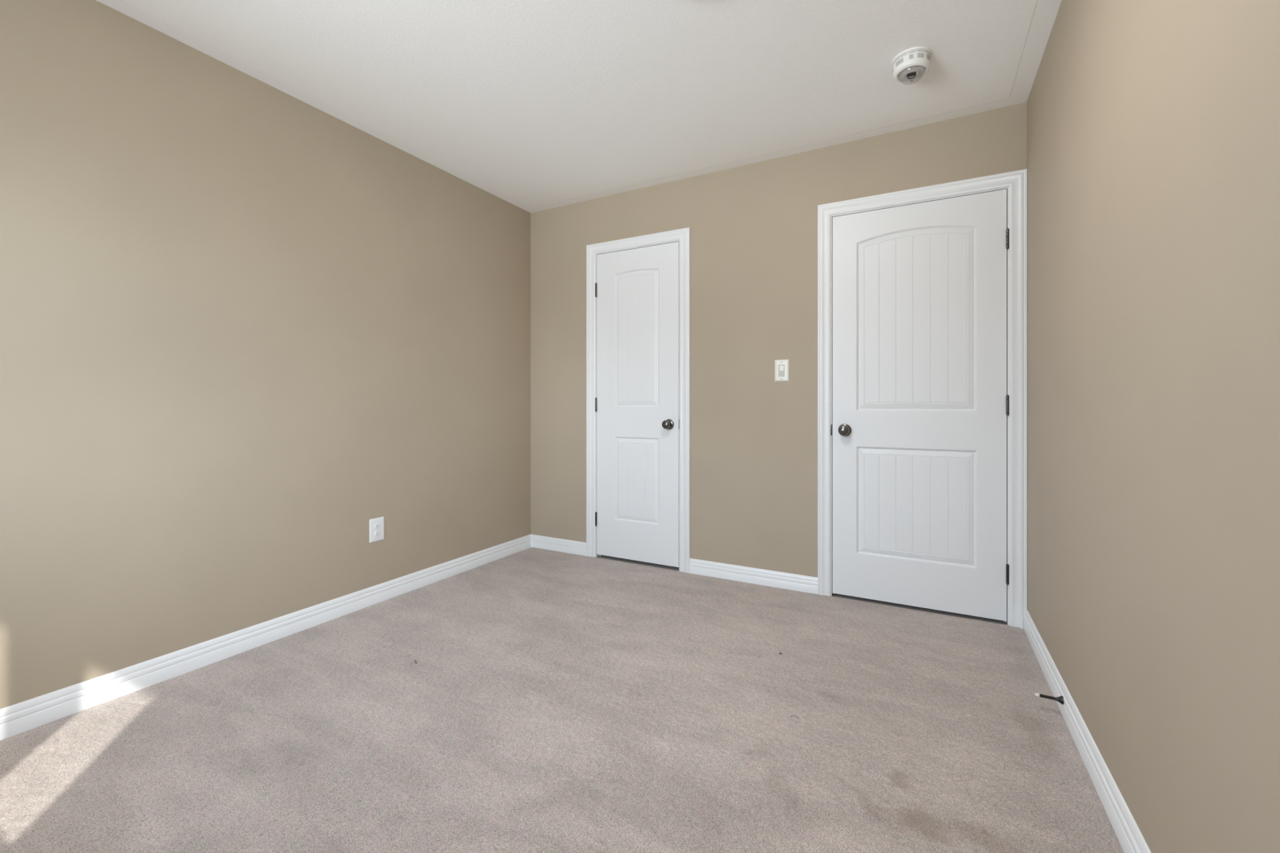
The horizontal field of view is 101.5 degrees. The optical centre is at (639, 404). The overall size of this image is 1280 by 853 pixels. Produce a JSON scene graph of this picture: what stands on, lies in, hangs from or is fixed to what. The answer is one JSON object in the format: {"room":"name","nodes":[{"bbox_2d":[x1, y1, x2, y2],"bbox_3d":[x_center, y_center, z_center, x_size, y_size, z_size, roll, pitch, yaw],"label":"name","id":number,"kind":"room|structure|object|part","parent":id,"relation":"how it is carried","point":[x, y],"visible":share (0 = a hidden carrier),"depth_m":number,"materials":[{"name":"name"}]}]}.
{"room":"empty bedroom","nodes":[
{"label":"empty bedroom","id":0,"kind":"room"},
{"bbox_2d":[0,0,530,709],"bbox_3d":[-1.509,-0.210,2.668,0.140,2.590,4.560,0,0,28],"label":"wall","id":1,"kind":"structure","parent":0,"point":[245,328],"depth_m":2.12,"materials":[{"name":"beige paint"}]},
{"bbox_2d":[0,534,530,740],"bbox_3d":[-1.627,0.996,2.288,0.014,0.097,3.500,0,0,28],"label":"baseboard","id":2,"kind":"structure","parent":1,"relation":"attached to","point":[22,717],"depth_m":2.11,"materials":[{"name":"white paint"}]},
{"bbox_2d":[368,516,384,542],"bbox_3d":[-1.382,0.656,2.749,0.008,0.122,0.084,0,0,28],"label":"power outlet","id":3,"kind":"object","parent":1,"relation":"attached to","point":[376,526],"visible":1,"depth_m":2.74,"materials":[{"name":"white plastic"}]},
{"bbox_2d":[374,523,380,528],"bbox_3d":[-1.380,0.636,2.748,0.003,0.029,0.034,0,0,28],"label":"receptacle","id":4,"kind":"object","parent":3,"relation":"attached to","point":[377,526],"depth_m":2.75,"materials":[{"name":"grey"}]},
{"bbox_2d":[374,530,380,536],"bbox_3d":[-1.380,0.675,2.748,0.003,0.029,0.034,0,0,28],"label":"receptacle","id":5,"kind":"object","parent":3,"relation":"attached to","point":[377,533],"depth_m":2.75,"materials":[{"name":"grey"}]},
{"bbox_2d":[0,546,1124,852],"bbox_3d":[-0.116,1.040,1.994,2.952,0.018,4.420,0,0,28],"label":"floor","id":6,"kind":"structure","parent":0,"point":[551,701],"depth_m":1.64,"materials":[{"name":"beige carpet"}]},
{"bbox_2d":[96,0,1062,213],"bbox_3d":[-0.116,-1.455,1.994,2.952,0.101,4.420,0,0,28],"label":"ceiling","id":7,"kind":"structure","parent":0,"point":[535,105],"depth_m":2.19,"materials":[{"name":"white paint"}]},
{"bbox_2d":[892,46,932,84],"bbox_3d":[1.101,-1.358,2.120,0.144,0.096,0.144,0,0,28],"label":"smoke detector","id":8,"kind":"object","parent":7,"relation":"attached to","point":[911,64],"visible":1,"depth_m":2.08,"materials":[{"name":"white plastic"}]},
{"bbox_3d":[1.101,-1.401,2.120,0.144,0.010,0.144,0,0,28],"label":"mounting plate","id":9,"kind":"part","parent":8,"relation":"part of","materials":[{"name":"white plastic"}]},
{"bbox_2d":[530,102,1026,577],"bbox_3d":[0.525,-0.210,3.179,2.952,2.590,0.115,0,0,28],"label":"wall","id":10,"kind":"structure","parent":0,"point":[753,227],"depth_m":3.08,"materials":[{"name":"beige paint"}]},
{"bbox_2d":[530,533,586,555],"bbox_3d":[-0.584,0.996,3.705,0.501,0.097,0.014,0,0,28],"label":"baseboard","id":11,"kind":"structure","parent":10,"relation":"attached to","point":[579,548],"depth_m":3.69,"materials":[{"name":"white paint"}]},
{"bbox_2d":[595,241,679,567],"bbox_3d":[-0.035,-0.002,3.403,0.621,2.037,0.097,0,0,28],"label":"door","id":12,"kind":"structure","parent":10,"relation":"in","point":[637,291],"depth_m":3.41,"materials":[{"name":"white paint"}]},
{"bbox_3d":[-0.022,0.489,3.417,0.333,0.555,0.010,0,0,28],"label":"panel","id":13,"kind":"part","parent":12,"relation":"part of","materials":[{"name":"white paint"}]},
{"bbox_3d":[-0.022,-0.435,3.417,0.333,0.899,0.010,0,0,28],"label":"panel","id":14,"kind":"part","parent":12,"relation":"part of","materials":[{"name":"white paint"}]},
{"bbox_3d":[0.168,0.123,3.271,0.055,0.055,0.058,0,0,28],"label":"knob","id":15,"kind":"part","parent":12,"relation":"part of","materials":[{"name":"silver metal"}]},
{"bbox_2d":[586,227,690,573],"bbox_3d":[-0.001,-0.027,3.454,0.763,2.130,0.132,0,0,28],"label":"door frame","id":16,"kind":"structure","parent":10,"relation":"attached to","point":[682,236],"depth_m":3.33,"materials":[{"name":"white paint"}]},
{"bbox_2d":[689,558,817,594],"bbox_3d":[0.641,0.996,3.043,0.758,0.097,0.014,0,0,28],"label":"baseboard","id":17,"kind":"structure","parent":10,"relation":"attached to","point":[801,583],"depth_m":3.02,"materials":[{"name":"white paint"}]},
{"bbox_2d":[774,359,788,382],"bbox_3d":[0.802,-0.194,2.960,0.080,0.124,0.007,0,0,28],"label":"light switch","id":18,"kind":"object","parent":10,"relation":"attached to","point":[781,366],"visible":1,"depth_m":2.96,"materials":[{"name":"white plastic"}]},
{"bbox_2d":[831,189,1008,621],"bbox_3d":[1.382,0.002,2.637,0.791,2.038,0.097,0,0,28],"label":"door","id":19,"kind":"structure","parent":10,"relation":"in","point":[921,402],"depth_m":2.63,"materials":[{"name":"white paint"}]},
{"bbox_3d":[1.083,0.136,2.776,0.055,0.055,0.058,0,0,28],"label":"knob","id":20,"kind":"part","parent":19,"relation":"part of","materials":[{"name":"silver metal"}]},
{"bbox_3d":[1.390,0.505,2.654,0.541,0.571,0.010,0,0,28],"label":"panel","id":21,"kind":"part","parent":19,"relation":"part of","materials":[{"name":"white paint"}]},
{"bbox_3d":[1.390,-0.433,2.654,0.541,0.929,0.010,0,0,28],"label":"panel","id":22,"kind":"part","parent":19,"relation":"part of","materials":[{"name":"white paint"}]},
{"bbox_2d":[817,168,1026,629],"bbox_3d":[1.410,-0.026,2.691,0.929,2.128,0.132,0,0,28],"label":"door frame","id":23,"kind":"structure","parent":10,"relation":"attached to","point":[1015,183],"depth_m":2.48,"materials":[{"name":"white paint"}]},
{"bbox_3d":[1.043,0.136,2.843,0.007,0.060,0.032,0,0,44],"label":"strike plate","id":24,"kind":"part","parent":23,"relation":"part of","materials":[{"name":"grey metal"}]},
{"bbox_2d":[1026,0,1279,852],"bbox_3d":[1.211,-0.210,1.197,0.140,2.590,4.560,0,0,28],"label":"wall","id":25,"kind":"structure","parent":0,"point":[1153,126],"depth_m":1.07,"materials":[{"name":"beige paint"}]},
{"bbox_2d":[1023,610,1151,852],"bbox_3d":[0.953,0.996,0.883,0.014,0.097,3.482,0,0,28],"label":"baseboard","id":26,"kind":"structure","parent":25,"relation":"attached to","point":[1131,839],"depth_m":1.46,"materials":[{"name":"white paint"}]},
{"bbox_2d":[1035,693,1063,704],"bbox_3d":[1.380,0.988,1.765,0.076,0.027,0.027,0,0,28],"label":"door stop","id":27,"kind":"object","parent":26,"relation":"attached to","point":[1060,699],"visible":1,"depth_m":1.76,"materials":[{"name":"black metal"}]},
{"bbox_3d":[1.375,0.988,1.768,0.042,0.009,0.009,0,0,28],"label":"rod","id":28,"kind":"part","parent":27,"relation":"part of","materials":[{"name":"black metal"}]}
]}

